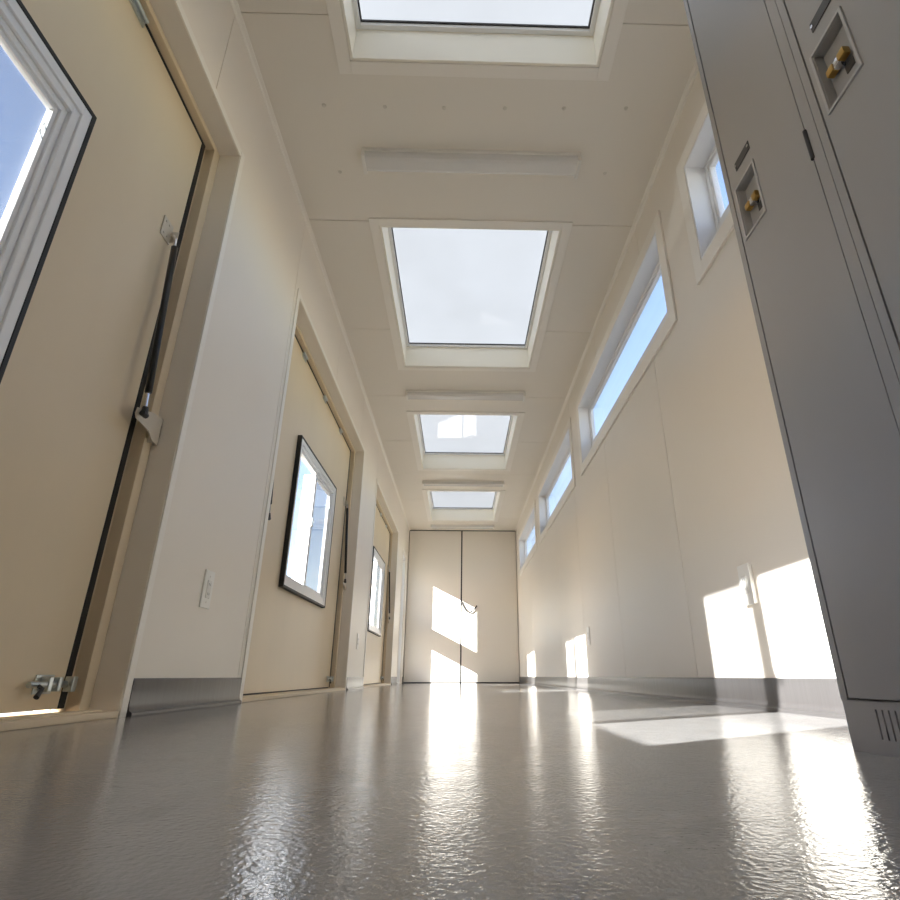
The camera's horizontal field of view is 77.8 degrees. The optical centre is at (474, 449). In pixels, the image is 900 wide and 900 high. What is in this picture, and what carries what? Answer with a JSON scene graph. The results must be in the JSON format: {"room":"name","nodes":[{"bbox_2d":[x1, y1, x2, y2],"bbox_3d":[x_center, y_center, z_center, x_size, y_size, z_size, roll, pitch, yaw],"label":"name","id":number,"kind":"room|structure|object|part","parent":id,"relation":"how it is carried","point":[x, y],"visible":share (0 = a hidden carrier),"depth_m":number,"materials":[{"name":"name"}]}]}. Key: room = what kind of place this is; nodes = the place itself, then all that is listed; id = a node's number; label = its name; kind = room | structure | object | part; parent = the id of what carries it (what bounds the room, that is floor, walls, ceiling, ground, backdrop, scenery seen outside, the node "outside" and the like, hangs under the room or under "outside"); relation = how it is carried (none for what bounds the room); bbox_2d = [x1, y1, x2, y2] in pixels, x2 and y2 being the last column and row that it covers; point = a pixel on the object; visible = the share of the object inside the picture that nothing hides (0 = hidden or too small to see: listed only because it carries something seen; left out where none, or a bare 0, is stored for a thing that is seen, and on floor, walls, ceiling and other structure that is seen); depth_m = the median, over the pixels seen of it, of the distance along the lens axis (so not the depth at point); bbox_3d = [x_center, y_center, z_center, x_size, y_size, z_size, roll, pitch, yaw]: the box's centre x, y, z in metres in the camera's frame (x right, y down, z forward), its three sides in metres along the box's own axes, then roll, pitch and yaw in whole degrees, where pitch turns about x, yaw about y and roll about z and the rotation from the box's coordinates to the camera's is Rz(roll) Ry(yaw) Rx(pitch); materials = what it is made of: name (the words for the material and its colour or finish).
{"room":"trailer interior","nodes":[
{"label":"trailer interior","id":0,"kind":"room"},
{"bbox_2d":[89,0,409,717],"bbox_3d":[-1.226,0.599,4.880,0.200,2.787,12.456,1,-22,-1],"label":"wall","id":1,"kind":"structure","parent":0,"point":[215,522],"depth_m":2.42,"materials":[{"name":"white paint"}]},
{"bbox_2d":[0,0,244,731],"bbox_3d":[-1.115,-0.753,0.892,0.218,2.291,2.591,1,-22,-1],"label":"door","id":2,"kind":"structure","parent":1,"relation":"in","point":[102,221],"depth_m":1.65,"materials":[{"name":"beige paint"}]},
{"bbox_3d":[-1.150,-0.635,1.155,0.020,0.844,0.481,1,-22,-1],"label":"sash","id":3,"kind":"part","parent":2,"relation":"part of","materials":[{"name":"white plastic"}]},
{"bbox_3d":[-1.122,0.621,1.435,0.021,0.039,0.046,19,-29,-39],"label":"bolt knob","id":4,"kind":"part","parent":2,"relation":"part of","materials":[{"name":"metal"}]},
{"bbox_3d":[-1.111,0.298,0.469,0.202,0.024,2.508,1,-22,-1],"label":"sill","id":5,"kind":"part","parent":2,"relation":"part of","materials":[{"name":"beige paint"}]},
{"bbox_3d":[-1.110,-0.466,1.974,0.051,0.715,0.011,2,-22,-4],"label":"rod","id":6,"kind":"part","parent":2,"relation":"part of","materials":[{"name":"metal"}]},
{"bbox_3d":[-1.009,-0.752,0.894,0.006,2.291,2.591,1,-22,-1],"label":"casing","id":7,"kind":"part","parent":2,"relation":"part of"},
{"bbox_2d":[126,678,241,716],"bbox_3d":[-1.050,0.919,2.108,0.021,0.107,0.913,1,-22,-1],"label":"baseboard","id":8,"kind":"structure","parent":1,"relation":"attached to","point":[148,696],"depth_m":1.98,"materials":[{"name":"grey metal"}]},
{"bbox_2d":[199,569,214,608],"bbox_3d":[-1.053,0.549,2.197,0.010,0.144,0.084,1,-22,-1],"label":"wall outlet","id":9,"kind":"object","parent":1,"relation":"attached to","point":[206,593],"visible":1,"depth_m":2.18,"materials":[{"name":"white plastic"}]},
{"bbox_2d":[240,288,364,702],"bbox_3d":[-1.210,0.567,4.142,0.218,2.291,2.591,1,-22,-1],"label":"door","id":10,"kind":"structure","parent":1,"relation":"in","point":[292,642],"depth_m":3.94,"materials":[{"name":"beige paint"}]},
{"bbox_3d":[-1.207,1.619,3.720,0.202,0.024,2.508,1,-22,-1],"label":"sill","id":11,"kind":"part","parent":10,"relation":"part of","materials":[{"name":"beige paint"}]},
{"bbox_3d":[-1.245,0.685,4.405,0.020,0.844,0.481,1,-22,-1],"label":"sash","id":12,"kind":"part","parent":10,"relation":"part of","materials":[{"name":"white plastic"}]},
{"bbox_2d":[230,0,409,530],"bbox_3d":[-1.113,-0.718,5.310,0.022,0.022,12.256,1,-22,-1],"label":"trim","id":13,"kind":"structure","parent":1,"relation":"attached to","point":[234,3],"depth_m":3.28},
{"bbox_2d":[346,677,363,689],"bbox_3d":[-1.145,2.241,5.362,0.021,0.107,0.900,1,-22,-1],"label":"baseboard","id":14,"kind":"structure","parent":1,"relation":"attached to","point":[352,683],"depth_m":5.30,"materials":[{"name":"grey plastic"}]},
{"bbox_2d":[356,633,358,648],"bbox_3d":[-1.149,1.877,5.466,0.010,0.144,0.084,1,-22,-1],"label":"wall outlet","id":15,"kind":"object","parent":1,"relation":"attached to","point":[357,643],"visible":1,"depth_m":5.44,"materials":[{"name":"white plastic"}]},
{"bbox_2d":[363,479,398,687],"bbox_3d":[-1.306,1.888,7.393,0.218,2.291,2.591,1,-22,-1],"label":"door","id":16,"kind":"structure","parent":1,"relation":"in","point":[376,637],"depth_m":7.74,"materials":[{"name":"beige paint"}]},
{"bbox_3d":[-1.302,2.940,6.971,0.202,0.024,2.508,1,-22,-1],"label":"sill","id":17,"kind":"part","parent":16,"relation":"part of","materials":[{"name":"beige paint"}]},
{"bbox_3d":[-1.341,2.006,7.656,0.020,0.844,0.481,1,-22,-1],"label":"sash","id":18,"kind":"part","parent":16,"relation":"part of","materials":[{"name":"white plastic"}]},
{"bbox_2d":[391,677,396,684],"bbox_3d":[-1.238,3.542,8.564,0.021,0.107,0.805,1,-22,-1],"label":"baseboard","id":19,"kind":"structure","parent":1,"relation":"attached to","point":[393,679],"depth_m":8.48,"materials":[{"name":"grey plastic"}]},
{"bbox_2d":[397,548,407,683],"bbox_3d":[-1.349,2.891,9.746,0.166,2.204,0.892,1,-22,-1],"label":"door","id":20,"kind":"structure","parent":1,"relation":"in","point":[403,557],"depth_m":9.99,"materials":[{"name":"white plastic"}]},
{"bbox_2d":[0,683,899,899],"bbox_3d":[-0.120,1.916,4.312,2.450,0.080,12.576,1,-22,-1],"label":"floor","id":21,"kind":"structure","parent":0,"point":[400,791],"depth_m":0.53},
{"bbox_2d":[683,0,899,757],"bbox_3d":[0.842,-0.502,1.165,0.440,2.030,0.308,1,-22,-1],"label":"locker","id":22,"kind":"object","parent":21,"relation":"on","point":[834,381],"visible":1,"depth_m":1.02,"materials":[{"name":"grey metal"}]},
{"bbox_3d":[0.633,-0.564,1.286,0.014,0.016,0.018,1,-22,-1],"label":"latch knob","id":23,"kind":"part","parent":22,"relation":"part of","materials":[{"name":"gold metal"}]},
{"bbox_3d":[0.634,-0.575,1.258,0.014,0.016,0.018,1,-22,-1],"label":"latch knob","id":24,"kind":"part","parent":22,"relation":"part of","materials":[{"name":"gold metal"}]},
{"bbox_2d":[775,0,899,380],"bbox_3d":[0.850,-0.618,0.879,0.440,2.030,0.308,1,-22,-1],"label":"locker","id":25,"kind":"object","parent":21,"relation":"on","point":[846,53],"visible":1,"depth_m":0.91,"materials":[{"name":"grey metal"}]},
{"bbox_3d":[0.642,-0.680,1.000,0.014,0.016,0.018,1,-22,-1],"label":"latch knob","id":26,"kind":"part","parent":25,"relation":"part of","materials":[{"name":"gold metal"}]},
{"bbox_3d":[0.643,-0.691,0.972,0.014,0.016,0.018,1,-22,-1],"label":"latch knob","id":27,"kind":"part","parent":25,"relation":"part of","materials":[{"name":"gold metal"}]},
{"bbox_2d":[403,530,519,682],"bbox_3d":[-0.277,2.901,10.546,2.430,2.787,0.120,1,-22,-1],"label":"door","id":28,"kind":"structure","parent":0,"point":[445,643],"depth_m":10.46,"materials":[{"name":"beige paint"}]},
{"bbox_2d":[461,602,476,612],"bbox_3d":[-0.107,2.943,10.445,0.307,0.204,0.044,1,-22,-1],"label":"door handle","id":29,"kind":"object","parent":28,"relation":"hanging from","point":[461,602],"visible":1,"depth_m":10.42,"materials":[{"name":"grey metal"}]},
{"bbox_2d":[237,0,695,530],"bbox_3d":[-0.110,-0.803,5.417,2.430,0.224,12.576,1,-22,-1],"label":"ceiling","id":30,"kind":"structure","parent":0,"point":[619,126],"depth_m":3.21,"materials":[{"name":"white paint"}]},
{"bbox_2d":[431,524,493,528],"bbox_3d":[-0.240,1.470,10.647,1.206,0.060,0.130,1,-22,-1],"label":"ceiling light","id":31,"kind":"object","parent":30,"relation":"attached to","point":[433,526],"visible":1,"depth_m":10.60,"materials":[{"name":"plastic"}]},
{"bbox_2d":[432,526,492,528],"bbox_3d":[-0.240,1.477,10.644,1.170,0.037,0.116,1,-22,-1],"label":"diffuser","id":32,"kind":"object","parent":31,"relation":"attached to","point":[433,527],"depth_m":10.60,"materials":[{"name":"plastic"}]},
{"bbox_2d":[422,480,503,486],"bbox_3d":[-0.170,0.503,8.267,1.206,0.060,0.130,1,-22,-1],"label":"ceiling light","id":33,"kind":"object","parent":30,"relation":"attached to","point":[425,482],"visible":1,"depth_m":8.22,"materials":[{"name":"plastic"}]},
{"bbox_2d":[424,482,502,486],"bbox_3d":[-0.170,0.510,8.264,1.170,0.037,0.116,1,-22,-1],"label":"diffuser","id":34,"kind":"object","parent":33,"relation":"attached to","point":[485,484],"depth_m":8.22,"materials":[{"name":"plastic"}]},
{"bbox_2d":[422,490,504,521],"bbox_3d":[-0.199,0.864,9.531,1.291,0.244,1.869,1,-22,-1],"label":"window","id":35,"kind":"structure","parent":30,"relation":"attached to","point":[444,505],"depth_m":10.09,"materials":[{"name":"white plastic"}]},
{"bbox_3d":[-0.199,0.770,9.569,1.287,0.028,1.865,1,-22,-1],"label":"frame","id":36,"kind":"part","parent":35,"relation":"part of","materials":[{"name":"white plastic"}]},
{"bbox_3d":[-0.199,0.754,9.576,1.099,0.006,1.677,1,-22,-1],"label":"pane","id":37,"kind":"part","parent":35,"relation":"part of","materials":[{"name":"clear glass"}]},
{"bbox_2d":[406,411,524,470],"bbox_3d":[-0.124,-0.171,6.984,1.291,0.244,1.869,1,-22,-1],"label":"window","id":38,"kind":"structure","parent":30,"relation":"attached to","point":[445,440],"depth_m":7.26,"materials":[{"name":"white plastic"}]},
{"bbox_3d":[-0.124,-0.265,7.023,1.287,0.028,1.865,1,-22,-1],"label":"frame","id":39,"kind":"part","parent":38,"relation":"part of","materials":[{"name":"white plastic"}]},
{"bbox_3d":[-0.124,-0.281,7.029,1.099,0.006,1.677,1,-22,-1],"label":"pane","id":40,"kind":"part","parent":38,"relation":"part of","materials":[{"name":"clear glass"}]},
{"bbox_2d":[406,390,524,401],"bbox_3d":[-0.094,-0.550,5.674,1.206,0.060,0.130,1,-22,-1],"label":"ceiling light","id":41,"kind":"object","parent":30,"relation":"attached to","point":[410,394],"visible":1,"depth_m":5.63,"materials":[{"name":"plastic"}]},
{"bbox_2d":[368,218,572,371],"bbox_3d":[-0.050,-1.208,4.431,1.291,0.244,1.869,1,-22,-1],"label":"window","id":42,"kind":"structure","parent":30,"relation":"attached to","point":[467,295],"depth_m":4.45,"materials":[{"name":"clear glass"}]},
{"bbox_3d":[-0.050,-1.302,4.469,1.287,0.028,1.865,1,-22,-1],"label":"frame","id":43,"kind":"part","parent":42,"relation":"part of","materials":[{"name":"white plastic"}]},
{"bbox_3d":[-0.050,-1.318,4.476,1.099,0.006,1.677,1,-22,-1],"label":"pane","id":44,"kind":"part","parent":42,"relation":"part of","materials":[{"name":"clear glass"}]},
{"bbox_2d":[361,147,581,178],"bbox_3d":[-0.019,-1.594,3.104,1.206,0.060,0.130,1,-22,-1],"label":"ceiling light","id":45,"kind":"object","parent":30,"relation":"attached to","point":[373,159],"visible":1,"depth_m":3.06,"materials":[{"name":"plastic"}]},
{"bbox_2d":[325,0,628,80],"bbox_3d":[0.025,-2.253,1.858,1.291,0.244,1.869,1,-22,-1],"label":"window","id":46,"kind":"structure","parent":30,"relation":"attached to","point":[514,39],"depth_m":2.64,"materials":[{"name":"white plastic"}]},
{"bbox_3d":[0.025,-2.364,1.903,1.099,0.006,1.677,1,-22,-1],"label":"pane","id":47,"kind":"part","parent":46,"relation":"part of","materials":[{"name":"clear glass"}]},
{"bbox_3d":[0.025,-2.348,1.897,1.287,0.028,1.865,1,-22,-1],"label":"frame","id":48,"kind":"part","parent":46,"relation":"part of","materials":[{"name":"white plastic"}]},
{"bbox_2d":[516,70,835,677],"bbox_3d":[1.038,0.622,4.937,0.130,2.787,12.456,1,-22,-1],"label":"wall","id":49,"kind":"structure","parent":0,"point":[690,485],"depth_m":2.78,"materials":[{"name":"white paint"}]},
{"bbox_2d":[519,499,536,575],"bbox_3d":[0.913,1.512,9.184,0.137,0.731,2.356,1,-22,-1],"label":"window","id":50,"kind":"structure","parent":49,"relation":"in","point":[528,534],"depth_m":9.48,"materials":[{"name":"white plastic"}]},
{"bbox_3d":[0.962,1.513,9.185,0.041,0.553,2.178,1,-22,-1],"label":"frame","id":51,"kind":"part","parent":50,"relation":"part of","materials":[{"name":"white plastic"}]},
{"bbox_3d":[0.964,1.443,9.214,0.030,0.363,2.140,1,-22,-1],"label":"sash","id":52,"kind":"part","parent":50,"relation":"part of","materials":[{"name":"white plastic"}]},
{"bbox_3d":[0.963,1.440,9.215,0.004,0.323,2.106,1,-22,-1],"label":"pane","id":53,"kind":"part","parent":50,"relation":"part of","materials":[{"name":"clear glass"}]},
{"bbox_2d":[538,417,575,542],"bbox_3d":[0.989,0.472,6.623,0.137,0.731,2.466,1,-22,-1],"label":"window","id":54,"kind":"structure","parent":49,"relation":"in","point":[564,449],"depth_m":6.66,"materials":[{"name":"white plastic"}]},
{"bbox_3d":[1.036,0.473,6.625,0.041,0.553,2.288,1,-22,-1],"label":"frame","id":55,"kind":"part","parent":54,"relation":"part of","materials":[{"name":"white plastic"}]},
{"bbox_3d":[1.039,0.402,6.653,0.030,0.363,2.250,1,-22,-1],"label":"sash","id":56,"kind":"part","parent":54,"relation":"part of","materials":[{"name":"white plastic"}]},
{"bbox_2d":[587,627,590,644],"bbox_3d":[0.963,1.579,4.732,0.010,0.144,0.084,1,-22,-1],"label":"wall outlet","id":57,"kind":"object","parent":49,"relation":"attached to","point":[588,629],"visible":1,"depth_m":4.72,"materials":[{"name":"white plastic"}]},
{"bbox_2d":[515,59,698,530],"bbox_3d":[0.965,-0.697,5.363,0.022,0.022,12.256,1,-22,-1],"label":"trim","id":58,"kind":"structure","parent":49,"relation":"attached to","point":[695,68],"depth_m":3.60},
{"bbox_2d":[576,211,677,474],"bbox_3d":[1.062,-0.556,4.093,0.137,0.731,2.381,1,-22,-1],"label":"window","id":59,"kind":"structure","parent":49,"relation":"in","point":[651,263],"depth_m":3.83,"materials":[{"name":"white plastic"}]},
{"bbox_3d":[1.111,-0.555,4.094,0.041,0.553,2.203,1,-22,-1],"label":"frame","id":60,"kind":"part","parent":59,"relation":"part of","materials":[{"name":"white plastic"}]},
{"bbox_3d":[1.113,-0.626,4.123,0.030,0.363,2.165,1,-22,-1],"label":"sash","id":61,"kind":"part","parent":59,"relation":"part of","materials":[{"name":"white plastic"}]},
{"bbox_2d":[519,677,846,719],"bbox_3d":[0.965,1.823,4.333,0.021,0.107,12.246,1,-22,-1],"label":"baseboard","id":62,"kind":"structure","parent":49,"relation":"attached to","point":[820,697],"depth_m":2.24,"materials":[{"name":"grey metal"}]},
{"bbox_2d":[676,100,733,284],"bbox_3d":[1.135,-1.567,1.604,0.137,0.731,2.446,1,-22,-1],"label":"window","id":63,"kind":"structure","parent":49,"relation":"in","point":[709,225],"depth_m":2.65,"materials":[{"name":"white plastic"}]},
{"bbox_3d":[1.183,-1.567,1.605,0.041,0.553,2.268,1,-22,-1],"label":"frame","id":64,"kind":"part","parent":63,"relation":"part of","materials":[{"name":"white plastic"}]},
{"bbox_3d":[1.186,-1.637,1.634,0.030,0.363,2.230,1,-22,-1],"label":"sash","id":65,"kind":"part","parent":63,"relation":"part of","materials":[{"name":"white plastic"}]},
{"bbox_2d":[737,563,757,605],"bbox_3d":[1.034,0.511,2.117,0.021,0.150,0.086,1,-22,-1],"label":"wall outlet","id":66,"kind":"object","parent":49,"relation":"attached to","point":[745,573],"visible":1,"depth_m":2.10,"materials":[{"name":"white plastic"}]},
{"label":"outside","id":67,"kind":"structure","parent":0,"visible":0},
{"bbox_2d":[0,711,32,714],"bbox_3d":[-1.268,4.180,9.062,80.000,0.100,100.000,1,-22,-1],"label":"ground","id":68,"kind":"structure","parent":67,"point":[25,711],"depth_m":6.88,"materials":[{"name":"white"}]}
]}

